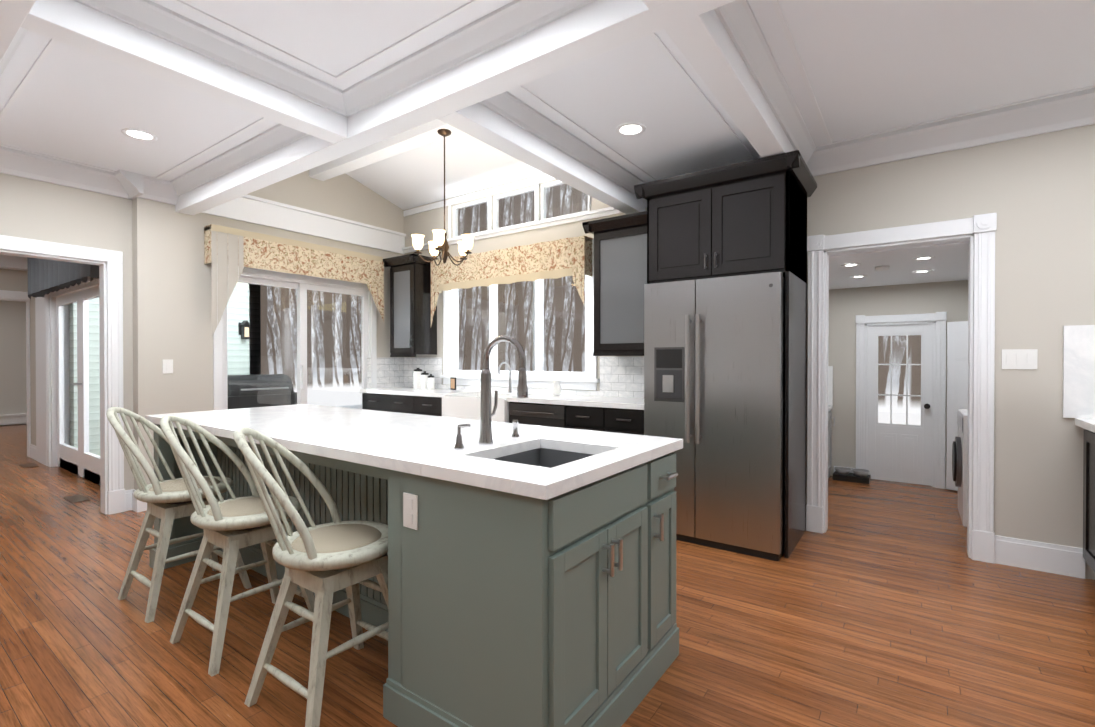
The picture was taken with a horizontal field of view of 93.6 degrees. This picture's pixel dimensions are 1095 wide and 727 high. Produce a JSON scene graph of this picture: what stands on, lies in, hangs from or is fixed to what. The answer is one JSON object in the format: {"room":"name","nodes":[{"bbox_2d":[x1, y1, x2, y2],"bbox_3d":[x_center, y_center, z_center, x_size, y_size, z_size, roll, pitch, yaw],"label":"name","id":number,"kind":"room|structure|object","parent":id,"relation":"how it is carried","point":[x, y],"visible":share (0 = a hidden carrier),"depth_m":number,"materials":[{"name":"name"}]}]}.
{"room":"kitchen","nodes":[
{"label":"kitchen","id":0,"kind":"room"},
{"bbox_2d":[0,268,27,414],"bbox_3d":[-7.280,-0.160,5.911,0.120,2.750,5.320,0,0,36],"label":"wall","id":1,"kind":"structure","parent":0,"point":[13,396],"depth_m":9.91,"materials":[{"name":"grey paint"}]},
{"bbox_2d":[0,413,26,424],"bbox_3d":[-10.342,1.074,9.880,0.090,0.190,1.800,0,0,36],"label":"baseboard heater","id":2,"kind":"object","parent":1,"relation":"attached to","point":[6,419],"visible":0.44,"depth_m":9.90,"materials":[{"name":"white metal"}]},
{"bbox_2d":[30,280,95,445],"bbox_3d":[-5.034,-0.157,5.552,3.910,2.750,0.150,0,0,36],"label":"wall","id":3,"kind":"structure","parent":0,"point":[32,301],"depth_m":6.56,"materials":[{"name":"grey paint"}]},
{"bbox_2d":[27,257,98,298],"bbox_3d":[-5.048,-1.061,5.355,2.350,0.640,0.173,0,0,36],"label":"valance","id":4,"kind":"object","parent":3,"relation":"attached to","point":[46,276],"visible":0.44,"depth_m":5.29,"materials":[{"name":"grey fabric"}]},
{"bbox_2d":[69,282,260,455],"bbox_3d":[-3.903,-0.185,6.034,2.630,3.600,1.950,0,0,36],"label":"wall","id":5,"kind":"structure","parent":0,"point":[231,348],"depth_m":7.37,"materials":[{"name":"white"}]},
{"bbox_2d":[0,213,996,563],"bbox_3d":[-2.401,0.146,4.395,9.827,2.160,8.537,0,0,36],"label":"door frame","id":6,"kind":"structure","parent":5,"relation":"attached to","point":[978,231],"depth_m":4.99,"materials":[{"name":"white wood"}]},
{"bbox_2d":[0,423,1084,578],"bbox_3d":[-3.404,1.136,5.047,17.000,0.170,8.410,0,0,36],"label":"baseboard","id":7,"kind":"structure","parent":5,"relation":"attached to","point":[1046,557],"depth_m":3.08,"materials":[{"name":"white wood"}]},
{"bbox_2d":[0,170,403,489],"bbox_3d":[-3.729,-0.516,3.962,0.240,3.490,6.525,0,0,36],"label":"wall","id":8,"kind":"structure","parent":0,"point":[167,292],"depth_m":4.38,"materials":[{"name":"grey paint"}]},
{"bbox_2d":[163,359,172,373],"bbox_3d":[-3.258,0.026,4.409,0.010,0.120,0.075,0,0,36],"label":"light switch","id":9,"kind":"object","parent":8,"relation":"attached to","point":[167,365],"visible":1,"depth_m":4.41,"materials":[{"name":"white plastic"}]},
{"bbox_2d":[204,224,383,336],"bbox_3d":[-2.506,-0.736,5.320,0.167,1.010,1.808,0,0,36],"label":"valance","id":10,"kind":"object","parent":8,"relation":"attached to","point":[228,252],"visible":1,"depth_m":5.00,"materials":[{"name":"beige fabric"}]},
{"bbox_2d":[345,131,544,209],"bbox_3d":[-1.210,-2.111,4.596,3.410,0.470,2.545,0,0,36],"label":"ceiling","id":11,"kind":"structure","parent":0,"point":[411,178],"depth_m":5.43,"materials":[{"name":"white paint"}]},
{"bbox_2d":[309,119,459,180],"bbox_3d":[-1.199,-2.086,4.585,3.140,0.240,0.160,0,0,36],"label":"ridge beam","id":12,"kind":"structure","parent":11,"relation":"attached to","point":[420,135],"depth_m":4.77,"materials":[{"name":"white"}]},
{"bbox_2d":[411,129,473,265],"bbox_3d":[-0.861,-1.404,4.373,0.528,1.120,0.507,0,0,36],"label":"chandelier","id":13,"kind":"object","parent":12,"relation":"hanging from","point":[438,243],"visible":1,"depth_m":4.31,"materials":[{"name":"white glass"}]},
{"bbox_2d":[533,281,534,370],"bbox_3d":[-2.186,-0.252,8.451,2.650,3.100,3.620,0,0,36],"label":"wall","id":14,"kind":"structure","parent":0,"point":[533,281],"depth_m":9.16,"materials":[{"name":"white paint"}]},
{"bbox_2d":[0,424,1094,726],"bbox_3d":[-3.404,1.251,5.048,17.240,0.060,8.650,0,0,36],"label":"floor","id":15,"kind":"structure","parent":0,"point":[884,604],"depth_m":2.34,"materials":[{"name":"brown wood"}]},
{"bbox_2d":[19,463,37,467],"bbox_3d":[-6.164,1.211,6.105,0.320,0.006,0.120,0,0,36],"label":"floor vent","id":16,"kind":"object","parent":15,"relation":"in","point":[28,465],"depth_m":6.08,"materials":[{"name":"brown metal"}]},
{"bbox_2d":[63,494,89,502],"bbox_3d":[-4.258,1.221,4.644,0.320,0.006,0.120,0,0,36],"label":"floor vent","id":17,"kind":"object","parent":15,"relation":"in","point":[76,498],"depth_m":4.63,"materials":[{"name":"brown metal"}]},
{"bbox_2d":[106,407,251,622],"bbox_3d":[-1.988,0.731,2.761,0.496,1.010,0.532,0,0,36],"label":"stool","id":18,"kind":"object","parent":15,"relation":"on","point":[168,502],"visible":0.73,"depth_m":2.65,"materials":[{"name":"paint"}]},
{"bbox_2d":[160,415,314,675],"bbox_3d":[-1.413,0.734,2.356,0.506,1.010,0.522,0,0,36],"label":"stool","id":19,"kind":"object","parent":15,"relation":"on","point":[232,526],"visible":0.83,"depth_m":2.26,"materials":[{"name":"paint"}]},
{"bbox_2d":[233,427,387,726],"bbox_3d":[-0.835,0.737,1.939,0.501,1.010,0.527,0,0,36],"label":"stool","id":20,"kind":"object","parent":15,"relation":"on","point":[323,562],"visible":0.98,"depth_m":1.84,"materials":[{"name":"paint"}]},
{"bbox_2d":[150,423,682,726],"bbox_3d":[-0.911,0.798,2.642,3.006,0.881,0.978,0,0,36],"label":"kitchen island","id":21,"kind":"object","parent":15,"relation":"on","point":[531,575],"depth_m":1.66,"materials":[{"name":"green painted wood"},{"name":"white quartz"},{"name":"nickel"}]},
{"bbox_2d":[145,404,682,502],"bbox_3d":[-0.932,0.337,2.653,3.000,0.040,1.000,0,0,36],"label":"island countertop","id":22,"kind":"structure","parent":21,"relation":"on","point":[408,444],"depth_m":2.09,"materials":[{"name":"white stone"}]},
{"bbox_2d":[449,423,472,450],"bbox_3d":[-0.319,0.273,1.931,0.075,0.097,0.038,0,0,36],"label":"soap dispenser","id":23,"kind":"object","parent":22,"relation":"on","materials":[{"name":"metal"}]},
{"bbox_2d":[473,335,527,442],"bbox_3d":[-0.165,0.106,2.024,0.238,0.431,0.092,0,0,36],"label":"faucet","id":24,"kind":"object","parent":22,"relation":"on","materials":[{"name":"metal"}]},
{"bbox_2d":[360,357,643,434],"bbox_3d":[-0.536,0.578,5.135,3.596,1.285,0.671,0,0,36],"label":"kitchen counter","id":25,"kind":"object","parent":15,"relation":"on","point":[615,403],"depth_m":4.78,"materials":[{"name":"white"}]},
{"bbox_2d":[634,150,816,560],"bbox_3d":[1.270,-0.037,3.720,1.098,2.535,0.843,0,0,36],"label":"fridge","id":26,"kind":"object","parent":15,"relation":"on","point":[725,343],"visible":0.98,"depth_m":3.40,"materials":[{"name":"dark painted wood"},{"name":"nickel"}]},
{"bbox_2d":[828,366,834,477],"bbox_3d":[2.615,0.625,5.324,0.554,1.190,0.910,0,0,36],"label":"base cabinet","id":27,"kind":"object","parent":15,"relation":"on","point":[830,388],"visible":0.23,"depth_m":5.51,"materials":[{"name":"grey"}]},
{"bbox_2d":[833,467,870,483],"bbox_3d":[3.174,1.162,5.361,0.325,0.115,0.195,0,0,36],"label":"bowls","id":28,"kind":"object","parent":15,"relation":"on","point":[862,476],"visible":1,"depth_m":5.32,"materials":[{"name":"black"}]},
{"bbox_2d":[952,409,967,526],"bbox_3d":[3.537,0.809,3.959,0.645,0.840,0.600,0,0,36],"label":"washer","id":29,"kind":"object","parent":15,"relation":"on","point":[959,456],"visible":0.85,"depth_m":3.97,"materials":[{"name":"white metal"}]},
{"bbox_2d":[1063,325,1094,571],"bbox_3d":[3.653,0.514,2.108,2.085,1.455,0.720,0,0,36],"label":"kitchen counter","id":30,"kind":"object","parent":15,"relation":"on","point":[1079,373],"depth_m":2.93,"materials":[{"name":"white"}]},
{"bbox_2d":[0,0,1094,182],"bbox_3d":[-0.419,-1.556,1.587,8.380,0.100,6.525,0,0,36],"label":"ceiling","id":31,"kind":"structure","parent":0,"point":[871,66],"depth_m":2.71,"materials":[{"name":"white paint"}]},
{"bbox_2d":[121,128,157,141],"bbox_3d":[-2.700,-1.512,3.401,0.190,0.008,0.190,0,0,36],"label":"recessed light","id":32,"kind":"object","parent":31,"relation":"in","point":[141,135],"visible":1,"depth_m":3.40,"materials":[{"name":"white"}]},
{"bbox_2d":[0,0,794,214],"bbox_3d":[-0.419,-1.401,1.588,8.140,0.210,6.285,0,0,36],"label":"beam","id":33,"kind":"structure","parent":31,"relation":"attached to","point":[697,33],"depth_m":2.44,"materials":[{"name":"white"}]},
{"bbox_2d":[616,122,645,136],"bbox_3d":[0.538,-1.511,3.322,0.190,0.008,0.190,0,0,36],"label":"recessed light","id":34,"kind":"object","parent":31,"relation":"in","point":[631,129],"visible":0.98,"depth_m":3.32,"materials":[{"name":"white"}]},
{"bbox_2d":[404,124,1094,579],"bbox_3d":[1.480,-0.343,4.174,8.290,3.140,0.120,0,0,36],"label":"wall","id":35,"kind":"structure","parent":0,"point":[1036,194],"depth_m":3.11,"materials":[{"name":"grey paint"}]},
{"bbox_2d":[383,253,436,356],"bbox_3d":[-1.604,-0.650,6.039,0.570,1.150,0.408,0,0,36],"label":"upper cabinet","id":36,"kind":"object","parent":35,"relation":"attached to","point":[413,331],"visible":0.92,"depth_m":5.92,"materials":[{"name":"black wood"}]},
{"bbox_2d":[448,205,450,238],"bbox_3d":[-1.135,-1.635,5.950,0.020,0.400,0.020,0,0,36],"label":"transom","id":37,"kind":"object","parent":35,"relation":"attached to","point":[449,206],"depth_m":5.95,"materials":[{"name":"white wood"}]},
{"bbox_2d":[453,198,485,237],"bbox_3d":[-0.849,-1.634,5.825,0.590,0.390,0.050,0,0,36],"label":"transom","id":38,"kind":"object","parent":35,"relation":"attached to","point":[455,208],"depth_m":5.90,"materials":[{"name":"white wood"}]},
{"bbox_2d":[486,195,490,230],"bbox_3d":[-0.630,-1.632,5.589,0.040,0.400,0.020,0,0,36],"label":"transom","id":39,"kind":"object","parent":35,"relation":"attached to","point":[488,200],"depth_m":5.58,"materials":[{"name":"white wood"}]},
{"bbox_2d":[431,235,592,324],"bbox_3d":[-0.456,-0.791,5.374,2.068,0.780,0.175,0,0,36],"label":"window valance","id":40,"kind":"object","parent":35,"relation":"attached to","point":[563,257],"visible":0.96,"depth_m":5.16,"materials":[{"name":"beige fabric"}]},
{"bbox_2d":[494,187,532,229],"bbox_3d":[-0.332,-1.631,5.456,0.600,0.390,0.050,0,0,36],"label":"transom","id":41,"kind":"object","parent":35,"relation":"attached to","point":[496,198],"depth_m":5.51,"materials":[{"name":"white wood"}]},
{"bbox_2d":[440,239,599,389],"bbox_3d":[-0.359,-0.461,5.443,2.120,1.420,0.135,0,0,36],"label":"window","id":42,"kind":"structure","parent":35,"relation":"in","point":[539,376],"depth_m":5.35,"materials":[{"name":"white"}]},
{"bbox_2d":[533,183,538,221],"bbox_3d":[-0.110,-1.630,5.217,0.040,0.400,0.020,0,0,36],"label":"transom","id":43,"kind":"object","parent":35,"relation":"attached to","point":[535,188],"depth_m":5.21,"materials":[{"name":"white wood"}]},
{"bbox_2d":[0,0,1094,253],"bbox_3d":[-0.419,-1.603,1.587,8.140,0.535,6.285,0,0,36],"label":"crown molding","id":44,"kind":"structure","parent":35,"relation":"attached to","point":[738,20],"depth_m":3.05,"materials":[{"name":"white wood"}]},
{"bbox_2d":[541,180,585,219],"bbox_3d":[0.184,-1.629,5.086,0.590,0.390,0.050,0,0,36],"label":"transom","id":45,"kind":"object","parent":35,"relation":"attached to","point":[543,186],"depth_m":5.19,"materials":[{"name":"white wood"}]},
{"bbox_2d":[586,195,590,211],"bbox_3d":[0.395,-1.627,4.856,0.020,0.400,0.020,0,0,36],"label":"transom","id":46,"kind":"object","parent":35,"relation":"attached to","point":[589,197],"depth_m":4.85,"materials":[{"name":"white wood"}]},
{"bbox_2d":[582,211,646,355],"bbox_3d":[0.707,-0.639,4.386,0.712,1.150,0.408,0,0,36],"label":"upper cabinet","id":47,"kind":"object","parent":35,"relation":"attached to","point":[620,261],"visible":0.56,"depth_m":4.29,"materials":[{"name":"black wood"}]},
{"bbox_2d":[1002,349,1037,368],"bbox_3d":[2.857,-0.026,3.110,0.160,0.120,0.010,0,0,36],"label":"light switch","id":48,"kind":"object","parent":35,"relation":"attached to","point":[1019,358],"visible":1,"depth_m":3.11,"materials":[{"name":"white plastic"}]},
{"bbox_2d":[828,280,967,488],"bbox_3d":[3.611,0.120,5.265,2.490,2.200,0.120,0,0,36],"label":"wall","id":49,"kind":"structure","parent":0,"point":[848,305],"depth_m":5.43,"materials":[{"name":"grey paint"}]},
{"bbox_2d":[946,321,967,490],"bbox_3d":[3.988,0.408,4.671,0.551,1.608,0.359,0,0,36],"label":"open door leaf","id":50,"kind":"structure","parent":49,"relation":"in","point":[957,365],"depth_m":4.89,"materials":[{"name":"white wood"}]},
{"bbox_2d":[829,241,968,289],"bbox_3d":[3.028,-0.845,4.444,2.490,0.100,2.125,0,0,36],"label":"ceiling","id":51,"kind":"structure","parent":0,"point":[949,262],"depth_m":4.20,"materials":[{"name":"white paint"}]},
{"bbox_2d":[841,263,860,266],"bbox_3d":[2.429,-0.786,4.114,0.140,0.008,0.140,0,0,36],"label":"recessed light","id":52,"kind":"object","parent":51,"relation":"in","point":[851,264],"visible":1,"depth_m":4.10,"materials":[{"name":"white"}]},
{"bbox_2d":[850,275,866,277],"bbox_3d":[2.836,-0.790,4.683,0.140,0.008,0.140,0,0,36],"label":"recessed light","id":53,"kind":"object","parent":51,"relation":"in","point":[859,276],"visible":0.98,"depth_m":4.66,"materials":[{"name":"white"}]},
{"bbox_2d":[875,266,889,270],"bbox_3d":[2.737,-0.777,4.201,0.100,0.029,0.100,0,0,36],"label":"smoke detector","id":54,"kind":"object","parent":51,"relation":"attached to","point":[881,268],"visible":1,"depth_m":4.17,"materials":[{"name":"white plastic"}]},
{"bbox_2d":[912,270,932,272],"bbox_3d":[3.219,-0.788,4.410,0.140,0.008,0.140,0,0,36],"label":"recessed light","id":55,"kind":"object","parent":51,"relation":"in","point":[922,271],"visible":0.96,"depth_m":4.40,"materials":[{"name":"white"}]},
{"bbox_2d":[912,256,934,260],"bbox_3d":[2.811,-0.785,3.840,0.140,0.008,0.140,0,0,36],"label":"recessed light","id":56,"kind":"object","parent":51,"relation":"in","point":[923,258],"visible":0.98,"depth_m":3.83,"materials":[{"name":"white"}]},
{"bbox_3d":[-7.746,-1.456,6.162,8.860,0.100,5.440,0,0,36],"label":"ceiling","id":57,"kind":"structure","parent":0,"visible":0},
{"bbox_2d":[0,254,26,270],"bbox_3d":[-7.650,-1.289,5.111,0.200,0.220,3.600,0,0,36],"label":"soffit","id":58,"kind":"structure","parent":57,"relation":"attached to","point":[11,262],"depth_m":6.37,"materials":[{"name":"white paint"}]},
{"label":"outside","id":59,"kind":"structure","parent":0,"visible":0},
{"bbox_2d":[335,404,361,408],"bbox_3d":[-3.554,1.381,17.044,34.000,0.420,20.250,0,0,36],"label":"floor","id":60,"kind":"structure","parent":59,"point":[358,406],"depth_m":18.30,"materials":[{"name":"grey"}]},
{"bbox_2d":[227,374,296,408],"bbox_3d":[-3.916,0.694,6.879,0.592,1.090,1.100,0,0,36],"label":"grill","id":61,"kind":"object","parent":60,"relation":"on","point":[255,398],"depth_m":6.72,"materials":[{"name":"black metal"}]},
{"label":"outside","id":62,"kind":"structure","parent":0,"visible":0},
{"bbox_2d":[260,184,920,424],"bbox_3d":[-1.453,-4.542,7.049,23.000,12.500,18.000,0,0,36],"label":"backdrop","id":63,"kind":"structure","parent":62,"point":[564,206],"depth_m":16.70,"materials":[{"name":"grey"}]}
]}

